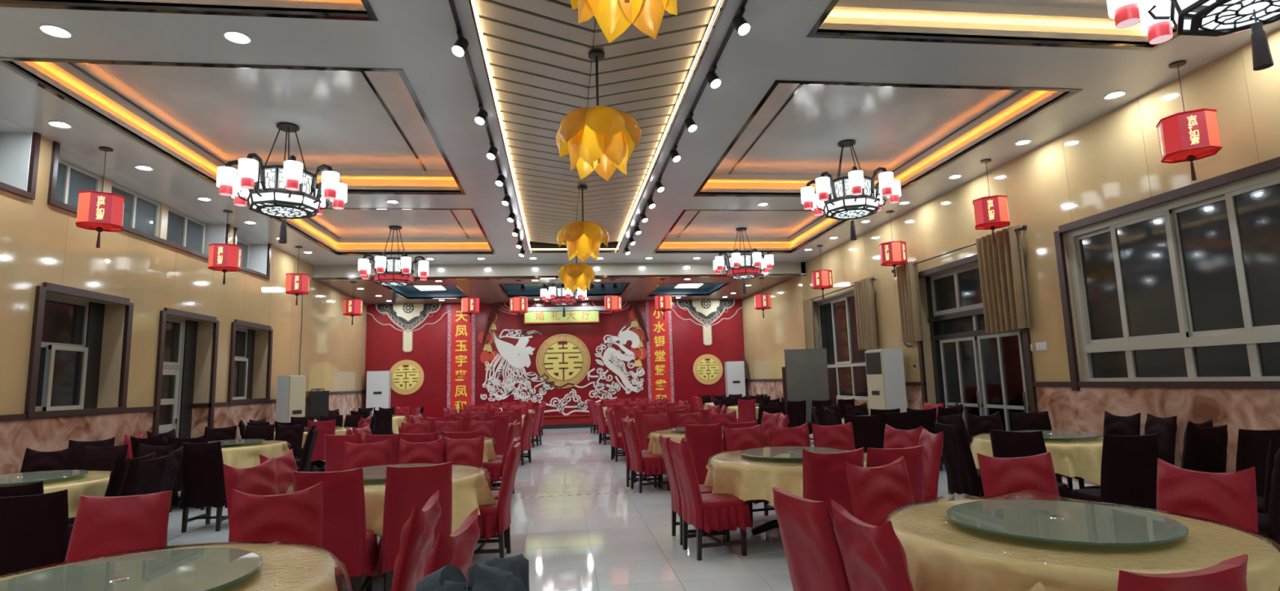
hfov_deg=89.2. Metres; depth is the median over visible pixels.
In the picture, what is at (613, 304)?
lantern
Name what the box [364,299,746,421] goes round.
wall
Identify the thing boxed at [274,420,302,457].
banquet chair
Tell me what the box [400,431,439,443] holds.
banquet chair
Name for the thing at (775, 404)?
banquet chair
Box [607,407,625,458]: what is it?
banquet chair
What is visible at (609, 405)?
banquet chair
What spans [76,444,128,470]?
banquet chair
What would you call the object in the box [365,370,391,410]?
air conditioner
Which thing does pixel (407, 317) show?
ornament
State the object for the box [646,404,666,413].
banquet chair
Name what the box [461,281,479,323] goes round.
lantern
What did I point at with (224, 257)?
lantern
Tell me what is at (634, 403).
banquet chair
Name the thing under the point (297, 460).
banquet chair
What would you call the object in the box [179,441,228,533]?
banquet chair
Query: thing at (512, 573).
jacket
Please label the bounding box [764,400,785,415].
banquet chair
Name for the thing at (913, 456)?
banquet chair
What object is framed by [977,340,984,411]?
door handle
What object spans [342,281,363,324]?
lantern
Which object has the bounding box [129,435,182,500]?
banquet chair
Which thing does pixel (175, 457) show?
banquet chair
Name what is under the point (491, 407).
banquet chair
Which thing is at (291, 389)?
air conditioner
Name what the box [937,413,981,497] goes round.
banquet chair
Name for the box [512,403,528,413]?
banquet chair
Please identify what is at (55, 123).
recessed light
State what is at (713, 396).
banquet chair
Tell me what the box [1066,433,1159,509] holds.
banquet chair
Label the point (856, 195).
chandelier
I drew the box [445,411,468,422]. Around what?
banquet chair
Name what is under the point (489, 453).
tablecloth
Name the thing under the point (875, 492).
banquet chair
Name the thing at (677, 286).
lamp
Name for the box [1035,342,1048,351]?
wall switch
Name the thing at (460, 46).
track spotlight
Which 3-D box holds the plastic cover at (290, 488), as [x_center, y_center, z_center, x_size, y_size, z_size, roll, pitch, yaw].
[-2.210,1.715,5.797,1.688,0.219,1.684,-4,-8,20]
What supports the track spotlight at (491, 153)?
attached to the track at (451, 2)
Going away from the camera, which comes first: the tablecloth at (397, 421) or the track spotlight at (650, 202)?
the track spotlight at (650, 202)
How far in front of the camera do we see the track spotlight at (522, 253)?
15.42 m
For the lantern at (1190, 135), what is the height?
1.315 m
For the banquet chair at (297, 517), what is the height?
1.011 m
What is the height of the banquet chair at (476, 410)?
1.015 m
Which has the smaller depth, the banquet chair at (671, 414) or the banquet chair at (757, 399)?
the banquet chair at (671, 414)
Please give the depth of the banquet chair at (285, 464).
5.82 m
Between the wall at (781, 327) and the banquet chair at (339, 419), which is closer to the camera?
the banquet chair at (339, 419)
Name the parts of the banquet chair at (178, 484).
leg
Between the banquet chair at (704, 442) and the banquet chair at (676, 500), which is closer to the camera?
the banquet chair at (676, 500)
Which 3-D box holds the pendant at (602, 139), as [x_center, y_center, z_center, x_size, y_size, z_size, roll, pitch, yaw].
[-0.432,-1.876,6.644,0.826,1.290,0.899,-9,-10,44]
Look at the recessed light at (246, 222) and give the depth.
12.55 m
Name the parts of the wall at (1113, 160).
wall panel, wall panel, wall panel, wall panel, wall panel, wall panel, wall panel, wall panel, dado rail, wall panel, wall panel, wall panel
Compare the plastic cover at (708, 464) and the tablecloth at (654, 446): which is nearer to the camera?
the plastic cover at (708, 464)
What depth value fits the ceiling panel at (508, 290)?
21.63 m
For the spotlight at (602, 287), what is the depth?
20.44 m
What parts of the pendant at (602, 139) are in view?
stem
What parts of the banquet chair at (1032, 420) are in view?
leg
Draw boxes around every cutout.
[478,302,544,370]
[583,301,648,366]
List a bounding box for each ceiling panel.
[382,284,470,299]
[473,0,721,249]
[498,282,630,297]
[646,283,730,296]
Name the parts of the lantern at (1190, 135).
panel, panel, cord, frame, panel, panel, panel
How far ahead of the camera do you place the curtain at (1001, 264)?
10.11 m
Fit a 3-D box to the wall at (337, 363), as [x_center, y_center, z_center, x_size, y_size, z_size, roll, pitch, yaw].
[-9.150,1.989,19.705,0.350,4.800,6.122,0,-8,-10]
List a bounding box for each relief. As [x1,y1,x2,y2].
[480,328,542,401]
[527,373,620,415]
[587,325,644,394]
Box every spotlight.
[451,30,468,57]
[474,104,488,124]
[486,142,497,159]
[495,170,505,186]
[502,191,511,205]
[506,209,515,222]
[511,225,519,236]
[515,238,522,248]
[519,247,524,257]
[520,284,524,292]
[586,284,594,289]
[600,283,605,291]
[613,283,618,291]
[623,245,630,254]
[628,235,635,245]
[634,223,640,235]
[640,210,648,222]
[646,195,655,208]
[654,177,664,192]
[669,145,680,162]
[684,112,697,132]
[706,65,720,88]
[732,7,750,35]
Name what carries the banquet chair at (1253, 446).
on the floor at (617, 541)
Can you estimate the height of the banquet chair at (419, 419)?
1.015 m
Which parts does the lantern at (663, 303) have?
panel, panel, frame, panel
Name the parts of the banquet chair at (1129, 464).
seat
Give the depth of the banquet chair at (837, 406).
12.20 m
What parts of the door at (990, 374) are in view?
pane, pane, pane, pane, handle, frame, pane, pane, handle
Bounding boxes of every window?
[0,116,41,199]
[24,282,133,417]
[47,141,230,259]
[226,319,273,404]
[233,227,271,279]
[813,288,872,399]
[1053,156,1279,391]
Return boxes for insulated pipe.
[741,352,750,387]
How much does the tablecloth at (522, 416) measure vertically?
0.524 m
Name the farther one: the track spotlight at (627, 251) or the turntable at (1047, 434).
the track spotlight at (627, 251)
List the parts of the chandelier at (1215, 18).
lamp shade, glass, glass, lamp shade, glass, glass, band panel, band panel, band panel, drum panel, frame, tassel cord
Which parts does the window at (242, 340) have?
pane, sash, pane, frame, sill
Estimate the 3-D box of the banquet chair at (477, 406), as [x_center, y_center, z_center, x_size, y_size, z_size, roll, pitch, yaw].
[-4.498,3.645,18.744,0.555,1.003,0.639,-1,-7,-2]
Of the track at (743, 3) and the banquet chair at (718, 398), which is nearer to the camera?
the track at (743, 3)
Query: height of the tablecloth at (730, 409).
0.522 m
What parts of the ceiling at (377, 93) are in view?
edge trim, edge trim, inlay trim, tray panel, edge trim, inlay trim, tray panel, edge trim, tray panel, inlay trim, edge trim, tray panel, inlay trim, edge trim, edge trim, tray panel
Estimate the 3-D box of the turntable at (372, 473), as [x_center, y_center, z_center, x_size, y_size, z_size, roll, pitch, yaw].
[-2.212,1.587,5.818,1.003,0.044,1.003,-1,-8,-7]
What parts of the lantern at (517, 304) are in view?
panel, panel, frame, panel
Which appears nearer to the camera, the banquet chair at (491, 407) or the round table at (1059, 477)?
the round table at (1059, 477)
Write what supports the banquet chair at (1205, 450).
on the floor at (617, 541)
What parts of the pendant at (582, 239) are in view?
stem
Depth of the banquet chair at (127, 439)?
9.11 m
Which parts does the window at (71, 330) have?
pane, frame, pane, sash, pane, sill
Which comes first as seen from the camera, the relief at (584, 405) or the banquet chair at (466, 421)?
the banquet chair at (466, 421)
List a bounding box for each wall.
[0,132,313,475]
[308,280,368,417]
[312,262,806,280]
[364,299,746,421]
[740,262,807,401]
[804,27,1279,485]
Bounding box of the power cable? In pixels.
[298,294,302,375]
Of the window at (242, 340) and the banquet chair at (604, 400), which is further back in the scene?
the banquet chair at (604, 400)
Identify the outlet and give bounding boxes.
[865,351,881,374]
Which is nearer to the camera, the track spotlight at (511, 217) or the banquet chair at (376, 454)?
the banquet chair at (376, 454)
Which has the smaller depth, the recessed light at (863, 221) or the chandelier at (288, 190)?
the chandelier at (288, 190)
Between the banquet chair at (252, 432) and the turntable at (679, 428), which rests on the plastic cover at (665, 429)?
the turntable at (679, 428)
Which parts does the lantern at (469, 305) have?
panel, panel, frame, panel, panel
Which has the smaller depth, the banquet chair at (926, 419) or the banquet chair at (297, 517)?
the banquet chair at (297, 517)
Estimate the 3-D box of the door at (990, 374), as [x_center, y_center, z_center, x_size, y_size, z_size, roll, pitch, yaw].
[5.829,1.107,11.260,0.333,3.500,3.050,-1,-8,-7]
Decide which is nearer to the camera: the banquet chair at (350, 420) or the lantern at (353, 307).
the banquet chair at (350, 420)
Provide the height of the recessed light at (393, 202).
0.012 m
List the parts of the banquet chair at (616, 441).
leg, leg, seat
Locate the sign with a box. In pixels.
[524,300,604,324]
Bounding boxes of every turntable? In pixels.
[0,470,88,485]
[0,548,262,590]
[208,439,265,445]
[344,463,439,480]
[670,426,723,431]
[740,446,844,459]
[946,499,1188,546]
[1009,430,1103,439]
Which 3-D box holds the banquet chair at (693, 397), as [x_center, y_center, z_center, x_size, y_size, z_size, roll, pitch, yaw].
[2.041,3.760,21.063,0.649,1.005,0.560,-2,-7,4]
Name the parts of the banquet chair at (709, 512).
leg, leg, seat, leg, leg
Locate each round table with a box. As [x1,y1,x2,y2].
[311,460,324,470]
[751,520,779,536]
[1054,473,1062,483]
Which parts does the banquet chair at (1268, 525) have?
seat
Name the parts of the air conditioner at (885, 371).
panel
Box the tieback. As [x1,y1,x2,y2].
[899,338,912,347]
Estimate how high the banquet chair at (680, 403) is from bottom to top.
1.005 m
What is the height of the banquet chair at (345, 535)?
1.003 m
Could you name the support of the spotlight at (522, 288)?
hanging from the ceiling at (489, 291)
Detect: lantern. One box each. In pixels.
[75,146,124,248]
[207,209,242,284]
[284,246,309,305]
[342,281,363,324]
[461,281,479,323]
[509,280,528,322]
[604,279,622,320]
[654,278,672,319]
[754,277,771,317]
[810,244,833,298]
[879,210,907,277]
[972,159,1009,244]
[1155,60,1222,180]
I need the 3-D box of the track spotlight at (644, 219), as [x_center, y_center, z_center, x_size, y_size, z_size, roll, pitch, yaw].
[0.072,-1.507,12.414,0.119,0.221,0.170,4,-10,-39]
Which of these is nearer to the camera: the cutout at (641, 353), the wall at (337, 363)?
the wall at (337, 363)
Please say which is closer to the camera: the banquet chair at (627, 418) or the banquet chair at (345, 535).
the banquet chair at (345, 535)
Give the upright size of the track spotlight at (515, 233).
0.221 m
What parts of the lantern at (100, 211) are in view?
panel, panel, frame, panel, cord, panel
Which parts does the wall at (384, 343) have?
backdrop panel, backdrop panel, backdrop panel, backdrop panel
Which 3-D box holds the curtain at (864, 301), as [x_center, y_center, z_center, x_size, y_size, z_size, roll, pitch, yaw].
[5.133,0.435,14.772,0.106,1.615,0.850,-1,-8,-7]
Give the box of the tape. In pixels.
[511,491,647,498]
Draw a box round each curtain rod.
[805,276,875,300]
[891,224,1026,272]
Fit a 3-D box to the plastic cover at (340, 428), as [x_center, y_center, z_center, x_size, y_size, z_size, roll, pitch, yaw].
[-6.485,2.758,12.813,1.666,0.220,1.670,-1,-7,-4]
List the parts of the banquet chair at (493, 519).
seat, leg, leg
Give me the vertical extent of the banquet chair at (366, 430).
1.015 m
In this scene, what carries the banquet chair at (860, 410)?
on the floor at (617, 541)
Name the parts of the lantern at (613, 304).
panel, frame, panel, panel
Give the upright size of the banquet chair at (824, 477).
1.015 m
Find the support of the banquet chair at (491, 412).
on the floor at (617, 541)
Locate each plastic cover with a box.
[0,469,111,486]
[0,542,352,590]
[221,439,291,448]
[274,426,355,433]
[284,463,490,493]
[479,435,497,451]
[646,428,723,438]
[706,448,866,469]
[884,488,1279,571]
[968,432,1121,449]
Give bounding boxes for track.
[448,0,523,248]
[622,0,747,253]
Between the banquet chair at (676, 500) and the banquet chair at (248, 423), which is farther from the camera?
the banquet chair at (248, 423)
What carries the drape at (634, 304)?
hanging from the ceiling at (489, 291)
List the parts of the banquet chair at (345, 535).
leg, leg, seat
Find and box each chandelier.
[216,121,346,243]
[358,225,428,302]
[540,284,586,316]
[713,226,773,293]
[800,138,901,240]
[1106,0,1279,70]
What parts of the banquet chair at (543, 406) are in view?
leg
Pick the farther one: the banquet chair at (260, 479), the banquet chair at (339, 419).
the banquet chair at (339, 419)
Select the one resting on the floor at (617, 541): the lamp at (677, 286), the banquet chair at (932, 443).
the banquet chair at (932, 443)
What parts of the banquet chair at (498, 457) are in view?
seat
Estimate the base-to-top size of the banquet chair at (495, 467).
1.003 m
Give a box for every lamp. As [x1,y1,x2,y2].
[413,285,446,290]
[674,284,702,288]
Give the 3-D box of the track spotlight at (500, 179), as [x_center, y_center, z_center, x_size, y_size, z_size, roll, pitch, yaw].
[-2.127,-1.774,9.895,0.119,0.221,0.170,-5,-8,25]
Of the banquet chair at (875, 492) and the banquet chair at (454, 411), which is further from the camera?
the banquet chair at (454, 411)
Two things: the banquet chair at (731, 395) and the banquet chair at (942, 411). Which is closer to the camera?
the banquet chair at (942, 411)
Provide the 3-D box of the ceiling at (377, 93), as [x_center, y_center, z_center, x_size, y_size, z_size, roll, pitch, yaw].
[-1.051,-2.232,10.793,14.260,0.810,26.900,-1,-8,-7]
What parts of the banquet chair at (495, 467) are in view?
seat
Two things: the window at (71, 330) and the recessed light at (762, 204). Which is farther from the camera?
the recessed light at (762, 204)
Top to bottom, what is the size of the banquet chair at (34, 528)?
1.003 m
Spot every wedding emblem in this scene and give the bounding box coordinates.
[390,360,424,395]
[536,333,590,388]
[693,354,722,384]
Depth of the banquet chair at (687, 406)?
14.28 m
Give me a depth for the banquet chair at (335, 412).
17.86 m
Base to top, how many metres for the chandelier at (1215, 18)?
1.670 m
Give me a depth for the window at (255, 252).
14.29 m
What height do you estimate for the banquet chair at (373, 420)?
1.011 m
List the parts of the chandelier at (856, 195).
lamp shade, glass, arm, glass, lamp shade, lamp shade, glass, arm, band panel, drum panel, suspension chain, frame, drum panel, arm, band panel, lamp shade, glass, drum panel, band panel, arm, lamp shade, arm, lamp shade, glass, glass, lamp shade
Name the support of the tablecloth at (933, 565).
on the round table
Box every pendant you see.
[555,48,641,181]
[556,185,608,262]
[558,256,595,292]
[569,0,677,43]
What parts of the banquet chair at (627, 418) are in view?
leg, seat, leg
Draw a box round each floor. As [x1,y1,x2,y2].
[167,426,1095,590]
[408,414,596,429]
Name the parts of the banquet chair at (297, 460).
seat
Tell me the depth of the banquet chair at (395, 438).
7.84 m
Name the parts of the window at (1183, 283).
sash, pane, pane, pane, sash, pane, sash, pane, pane, sash, pane, pane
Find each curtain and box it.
[802,298,815,349]
[853,276,878,350]
[895,260,923,342]
[975,225,1030,333]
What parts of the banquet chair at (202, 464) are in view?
leg, leg, leg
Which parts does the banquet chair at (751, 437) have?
leg, leg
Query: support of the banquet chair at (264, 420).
on the floor at (617, 541)
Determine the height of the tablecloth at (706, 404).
0.524 m
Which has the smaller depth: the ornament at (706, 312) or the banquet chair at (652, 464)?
the banquet chair at (652, 464)
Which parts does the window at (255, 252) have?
pane, frame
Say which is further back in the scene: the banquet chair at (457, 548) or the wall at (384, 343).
the wall at (384, 343)
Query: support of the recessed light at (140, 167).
in the ceiling at (377, 93)
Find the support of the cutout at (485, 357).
attached to the wall at (384, 343)
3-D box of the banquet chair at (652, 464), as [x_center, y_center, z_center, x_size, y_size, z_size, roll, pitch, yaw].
[0.116,2.276,9.320,0.649,1.005,0.560,1,-8,-19]
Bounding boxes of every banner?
[446,303,475,413]
[645,301,674,403]
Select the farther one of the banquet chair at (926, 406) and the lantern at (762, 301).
the lantern at (762, 301)
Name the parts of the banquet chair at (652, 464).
leg, leg, seat, leg, leg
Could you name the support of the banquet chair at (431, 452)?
on the floor at (617, 541)
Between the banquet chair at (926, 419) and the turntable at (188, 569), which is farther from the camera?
the banquet chair at (926, 419)
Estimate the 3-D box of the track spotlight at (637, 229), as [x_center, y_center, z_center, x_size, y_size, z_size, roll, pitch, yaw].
[-0.054,-1.367,13.447,0.119,0.221,0.170,4,-10,-39]
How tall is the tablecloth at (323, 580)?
0.522 m
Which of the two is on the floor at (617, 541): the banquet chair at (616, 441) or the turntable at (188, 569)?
the banquet chair at (616, 441)
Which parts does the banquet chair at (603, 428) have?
leg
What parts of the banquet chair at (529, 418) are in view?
leg, leg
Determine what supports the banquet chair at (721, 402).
on the floor at (617, 541)
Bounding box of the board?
[781,348,836,433]
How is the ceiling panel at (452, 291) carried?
on the ceiling at (489, 291)
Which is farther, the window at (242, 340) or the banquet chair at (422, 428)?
the window at (242, 340)
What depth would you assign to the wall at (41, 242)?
9.64 m
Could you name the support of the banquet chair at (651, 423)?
on the floor at (617, 541)
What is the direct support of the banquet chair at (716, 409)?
on the floor at (617, 541)
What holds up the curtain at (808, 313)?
hanging from the curtain rod at (873, 278)
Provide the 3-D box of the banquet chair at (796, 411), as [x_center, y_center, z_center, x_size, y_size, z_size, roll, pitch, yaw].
[3.506,2.913,14.911,0.555,1.003,0.639,0,-8,-12]
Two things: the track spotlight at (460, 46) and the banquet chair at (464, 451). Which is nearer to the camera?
the track spotlight at (460, 46)
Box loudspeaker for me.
[305,388,328,418]
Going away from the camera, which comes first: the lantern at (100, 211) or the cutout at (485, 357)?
the lantern at (100, 211)
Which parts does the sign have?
frame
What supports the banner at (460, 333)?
attached to the wall at (384, 343)
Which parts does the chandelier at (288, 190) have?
glass, glass, lamp shade, arm, lamp shade, glass, glass, glass, glass, lamp shade, arm, band panel, drum panel, frame, suspension chain, drum panel, band panel, arm, glass, glass, lamp shade, drum panel, band panel, glass, lamp shade, arm, arm, glass, glass, lamp shade, glass, glass, lamp shade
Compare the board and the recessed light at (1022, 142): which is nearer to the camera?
the recessed light at (1022, 142)
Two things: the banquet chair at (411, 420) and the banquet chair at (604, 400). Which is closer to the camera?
the banquet chair at (411, 420)
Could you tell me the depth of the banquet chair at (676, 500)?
6.27 m
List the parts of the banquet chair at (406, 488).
leg, leg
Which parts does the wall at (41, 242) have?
wall panel, wall panel, wall panel, dado rail, wall panel, wall panel, wall panel, wall panel, wall panel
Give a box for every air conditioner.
[275,375,306,422]
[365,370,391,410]
[724,360,746,396]
[864,348,906,414]
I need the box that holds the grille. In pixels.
[309,391,328,417]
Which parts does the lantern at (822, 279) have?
panel, panel, frame, panel, panel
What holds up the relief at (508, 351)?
attached to the wall at (384, 343)
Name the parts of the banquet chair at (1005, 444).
seat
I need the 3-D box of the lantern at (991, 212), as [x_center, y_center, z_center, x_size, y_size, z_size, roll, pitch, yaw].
[5.411,-1.450,10.034,0.471,1.325,0.471,-6,-8,28]
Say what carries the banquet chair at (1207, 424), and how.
on the floor at (617, 541)
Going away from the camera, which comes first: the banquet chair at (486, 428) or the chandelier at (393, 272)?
the banquet chair at (486, 428)
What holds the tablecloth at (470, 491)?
on the round table
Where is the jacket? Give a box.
[416,553,529,590]
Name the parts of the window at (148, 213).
pane, frame, pane, mullion post, pane, frame, pane, mullion post, pane, frame, pane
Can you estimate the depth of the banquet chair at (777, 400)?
16.77 m
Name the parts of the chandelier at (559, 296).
lamp shade, lamp shade, lamp shade, arm, band panel, drum panel, frame, band panel, lamp shade, lamp shade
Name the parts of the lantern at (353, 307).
panel, panel, frame, panel, panel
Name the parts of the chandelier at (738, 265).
lamp shade, lamp shade, glass, arm, arm, band panel, lamp shade, glass, band panel, suspension chain, drum panel, frame, drum panel, band panel, arm, lamp shade, glass, arm, lamp shade, glass, lamp shade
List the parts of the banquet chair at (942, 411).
leg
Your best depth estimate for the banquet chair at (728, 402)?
18.86 m
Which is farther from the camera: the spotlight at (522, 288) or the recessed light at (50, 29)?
the spotlight at (522, 288)
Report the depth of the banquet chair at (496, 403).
20.57 m
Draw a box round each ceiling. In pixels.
[0,0,1279,265]
[321,276,791,304]
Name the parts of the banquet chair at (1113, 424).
leg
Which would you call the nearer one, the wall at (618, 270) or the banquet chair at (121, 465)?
the banquet chair at (121, 465)
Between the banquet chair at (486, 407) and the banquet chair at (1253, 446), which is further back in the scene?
the banquet chair at (486, 407)
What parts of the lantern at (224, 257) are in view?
panel, panel, panel, frame, panel, panel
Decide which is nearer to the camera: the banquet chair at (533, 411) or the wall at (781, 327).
the banquet chair at (533, 411)
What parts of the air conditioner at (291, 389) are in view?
panel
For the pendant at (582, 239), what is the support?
hanging from the ceiling at (377, 93)
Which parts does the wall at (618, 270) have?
trim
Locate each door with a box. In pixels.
[151,307,219,438]
[917,253,1038,444]
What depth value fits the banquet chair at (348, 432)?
8.78 m
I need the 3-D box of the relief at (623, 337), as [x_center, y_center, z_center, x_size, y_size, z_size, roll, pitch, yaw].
[-0.862,2.323,23.416,2.052,2.462,0.060,-1,-8,-7]
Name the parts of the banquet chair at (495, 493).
seat, leg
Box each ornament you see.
[366,302,450,351]
[672,299,742,345]
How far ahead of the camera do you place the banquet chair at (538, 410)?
16.09 m
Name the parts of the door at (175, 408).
pane, panel, pane, pane, frame, handle, reveal rail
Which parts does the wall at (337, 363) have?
cornice, dado rail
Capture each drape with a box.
[481,302,502,345]
[628,300,648,342]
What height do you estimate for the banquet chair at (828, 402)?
1.003 m
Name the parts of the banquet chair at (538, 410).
leg, leg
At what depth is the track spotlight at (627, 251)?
15.53 m
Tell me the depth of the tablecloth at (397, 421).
17.31 m
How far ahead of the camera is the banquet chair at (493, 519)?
5.69 m
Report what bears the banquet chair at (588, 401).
on the floor at (617, 541)
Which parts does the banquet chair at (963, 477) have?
leg, seat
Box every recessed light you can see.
[39,24,71,37]
[47,120,71,128]
[134,164,153,170]
[196,197,212,201]
[223,31,251,44]
[243,221,256,224]
[386,200,399,204]
[757,202,768,206]
[860,220,871,222]
[898,200,911,204]
[947,174,962,178]
[1014,139,1031,145]
[1103,90,1125,99]
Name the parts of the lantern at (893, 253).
panel, panel, frame, panel, panel, panel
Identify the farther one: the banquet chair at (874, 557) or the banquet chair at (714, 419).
the banquet chair at (714, 419)
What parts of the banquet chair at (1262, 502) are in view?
seat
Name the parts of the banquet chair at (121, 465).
seat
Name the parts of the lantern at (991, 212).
panel, panel, frame, panel, panel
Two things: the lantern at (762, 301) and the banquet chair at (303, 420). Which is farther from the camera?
the lantern at (762, 301)
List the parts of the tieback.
arm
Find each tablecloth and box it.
[0,471,110,518]
[0,544,337,590]
[221,440,289,468]
[273,426,352,448]
[292,465,497,540]
[342,415,406,434]
[483,437,496,462]
[521,415,524,427]
[602,407,607,422]
[647,429,723,454]
[703,403,714,409]
[703,450,866,506]
[726,405,759,419]
[888,499,1279,590]
[971,434,1102,484]
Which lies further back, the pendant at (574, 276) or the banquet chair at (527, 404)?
the banquet chair at (527, 404)
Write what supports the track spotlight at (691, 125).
attached to the track at (743, 3)
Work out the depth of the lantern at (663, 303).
18.62 m
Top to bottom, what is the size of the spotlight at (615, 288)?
0.313 m
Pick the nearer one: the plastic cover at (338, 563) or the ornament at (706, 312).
the plastic cover at (338, 563)
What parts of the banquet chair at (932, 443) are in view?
seat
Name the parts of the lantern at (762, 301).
panel, frame, panel, panel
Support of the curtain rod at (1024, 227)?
attached to the wall at (1113, 160)
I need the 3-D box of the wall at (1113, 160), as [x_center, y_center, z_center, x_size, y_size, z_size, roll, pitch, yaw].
[6.251,-0.107,8.248,0.445,5.100,20.700,-1,-8,-7]
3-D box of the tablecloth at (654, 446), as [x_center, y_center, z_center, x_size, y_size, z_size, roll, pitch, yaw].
[0.981,2.305,9.735,1.746,0.524,1.751,2,-8,-27]
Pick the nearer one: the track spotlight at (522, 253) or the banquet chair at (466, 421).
the banquet chair at (466, 421)
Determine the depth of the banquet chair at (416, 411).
17.40 m
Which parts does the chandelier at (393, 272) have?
glass, lamp shade, glass, lamp shade, arm, glass, lamp shade, arm, band panel, drum panel, suspension chain, frame, drum panel, band panel, arm, glass, lamp shade, band panel, arm, arm, glass, glass, lamp shade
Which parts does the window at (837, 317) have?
pane, pane, sash, pane, pane, sash, pane, pane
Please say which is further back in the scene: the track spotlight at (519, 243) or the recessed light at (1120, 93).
the track spotlight at (519, 243)
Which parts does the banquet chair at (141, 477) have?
seat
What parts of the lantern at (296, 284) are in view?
panel, panel, frame, panel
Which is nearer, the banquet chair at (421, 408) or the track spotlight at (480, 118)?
the track spotlight at (480, 118)
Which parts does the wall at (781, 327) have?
dado rail, cornice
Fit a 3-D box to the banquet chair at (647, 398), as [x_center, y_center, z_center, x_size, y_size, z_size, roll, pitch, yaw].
[0.015,3.784,20.800,0.560,1.005,0.649,-4,-8,15]
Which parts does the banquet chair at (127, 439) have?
leg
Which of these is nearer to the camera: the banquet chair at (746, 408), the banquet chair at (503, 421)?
the banquet chair at (503, 421)
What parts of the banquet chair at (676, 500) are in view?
leg, leg, seat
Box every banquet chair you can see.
[0,481,44,497]
[0,489,69,578]
[20,445,75,472]
[65,490,172,563]
[68,436,115,470]
[68,451,155,524]
[68,454,169,540]
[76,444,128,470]
[124,431,177,499]
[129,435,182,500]
[135,441,177,458]
[146,428,176,499]
[160,445,183,546]
[168,433,208,512]
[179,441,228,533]
[204,425,236,441]
[222,457,278,524]
[228,481,323,547]
[238,419,245,439]
[244,423,275,439]
[247,422,270,425]
[248,417,266,423]
[258,448,297,494]
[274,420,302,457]
[274,422,305,458]
[290,415,314,426]
[293,467,377,590]
[294,424,316,466]
[297,428,317,471]
[307,418,335,471]
[311,414,342,466]
[324,433,361,471]
[328,408,339,416]
[342,439,391,470]
[343,413,365,428]
[345,426,354,435]
[351,409,369,418]
[351,424,372,444]
[357,415,370,428]
[358,407,375,414]
[364,432,404,464]
[369,414,376,434]
[372,408,393,435]
[375,461,452,590]
[378,406,395,414]
[391,490,441,590]
[393,407,420,434]
[394,406,409,423]
[398,436,444,464]
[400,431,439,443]
[401,420,431,434]
[408,414,415,423]
[409,413,423,423]
[419,406,423,416]
[422,507,479,582]
[426,416,448,433]
[433,418,462,435]
[442,430,492,488]
[443,408,450,417]
[444,435,484,466]
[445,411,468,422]
[447,407,457,413]
[453,415,479,432]
[455,441,521,558]
[458,408,478,413]
[466,403,474,409]
[468,410,488,421]
[469,418,497,483]
[470,405,488,411]
[474,404,489,409]
[479,436,518,548]
[481,408,501,416]
[482,422,520,493]
[484,402,499,406]
[484,413,509,455]
[489,404,506,409]
[490,419,517,484]
[493,404,510,409]
[494,409,516,455]
[502,401,516,408]
[502,407,521,435]
[510,404,526,413]
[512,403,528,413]
[518,411,535,465]
[519,400,533,408]
[519,409,536,459]
[521,404,542,447]
[531,404,544,444]
[541,401,546,435]
[586,400,596,433]
[589,400,607,434]
[594,403,610,444]
[595,402,610,443]
[602,398,616,406]
[604,408,626,462]
[606,400,622,435]
[607,400,623,411]
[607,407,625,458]
[613,403,632,432]
[617,397,631,404]
[618,415,662,487]
[620,404,640,449]
[622,418,670,493]
[624,399,639,404]
[629,400,646,407]
[634,409,657,450]
[635,397,648,401]
[637,403,656,410]
[642,413,669,477]
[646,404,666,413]
[648,400,664,406]
[658,401,676,410]
[658,434,724,545]
[662,408,686,428]
[664,397,669,404]
[669,404,690,413]
[669,437,753,560]
[675,411,702,427]
[677,400,684,405]
[684,423,723,484]
[690,407,711,425]
[692,395,697,409]
[695,395,703,409]
[698,395,711,405]
[706,404,719,413]
[709,410,737,426]
[712,394,725,402]
[714,398,726,413]
[715,395,729,400]
[720,404,727,413]
[721,396,736,410]
[722,421,757,451]
[724,424,774,523]
[728,394,742,398]
[731,395,746,404]
[737,395,753,399]
[737,398,755,422]
[754,395,770,403]
[757,403,778,425]
[759,405,783,425]
[761,411,782,447]
[762,397,779,404]
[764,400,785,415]
[768,422,810,447]
[772,487,850,590]
[777,413,789,427]
[786,400,805,427]
[802,447,863,521]
[806,399,831,439]
[811,406,823,425]
[811,422,855,450]
[820,404,841,426]
[823,407,842,426]
[831,499,914,590]
[837,398,854,417]
[844,402,868,416]
[844,414,882,452]
[844,456,914,526]
[866,444,924,502]
[870,408,900,420]
[879,411,910,448]
[883,423,922,448]
[906,407,936,434]
[918,427,942,501]
[923,402,943,418]
[933,422,984,501]
[937,404,959,471]
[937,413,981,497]
[941,402,963,458]
[967,411,1004,435]
[977,452,1060,501]
[989,429,1071,501]
[1010,411,1074,491]
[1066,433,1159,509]
[1074,411,1140,488]
[1117,554,1248,590]
[1144,413,1177,465]
[1156,457,1257,532]
[1181,418,1213,468]
[1182,424,1227,472]
[1235,428,1279,497]
[1256,435,1279,514]
[1257,448,1279,545]
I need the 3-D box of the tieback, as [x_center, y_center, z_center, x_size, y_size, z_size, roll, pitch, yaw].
[5.362,0.965,13.077,0.250,0.178,0.180,-1,-8,-7]
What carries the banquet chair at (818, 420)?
on the floor at (617, 541)
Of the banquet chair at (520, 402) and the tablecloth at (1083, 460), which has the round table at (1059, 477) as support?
the tablecloth at (1083, 460)
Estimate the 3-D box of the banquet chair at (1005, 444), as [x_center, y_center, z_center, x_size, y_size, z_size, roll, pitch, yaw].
[3.679,1.751,6.089,0.639,1.003,0.555,5,-10,-41]
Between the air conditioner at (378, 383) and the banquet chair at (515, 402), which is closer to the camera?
the banquet chair at (515, 402)
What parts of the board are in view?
post, post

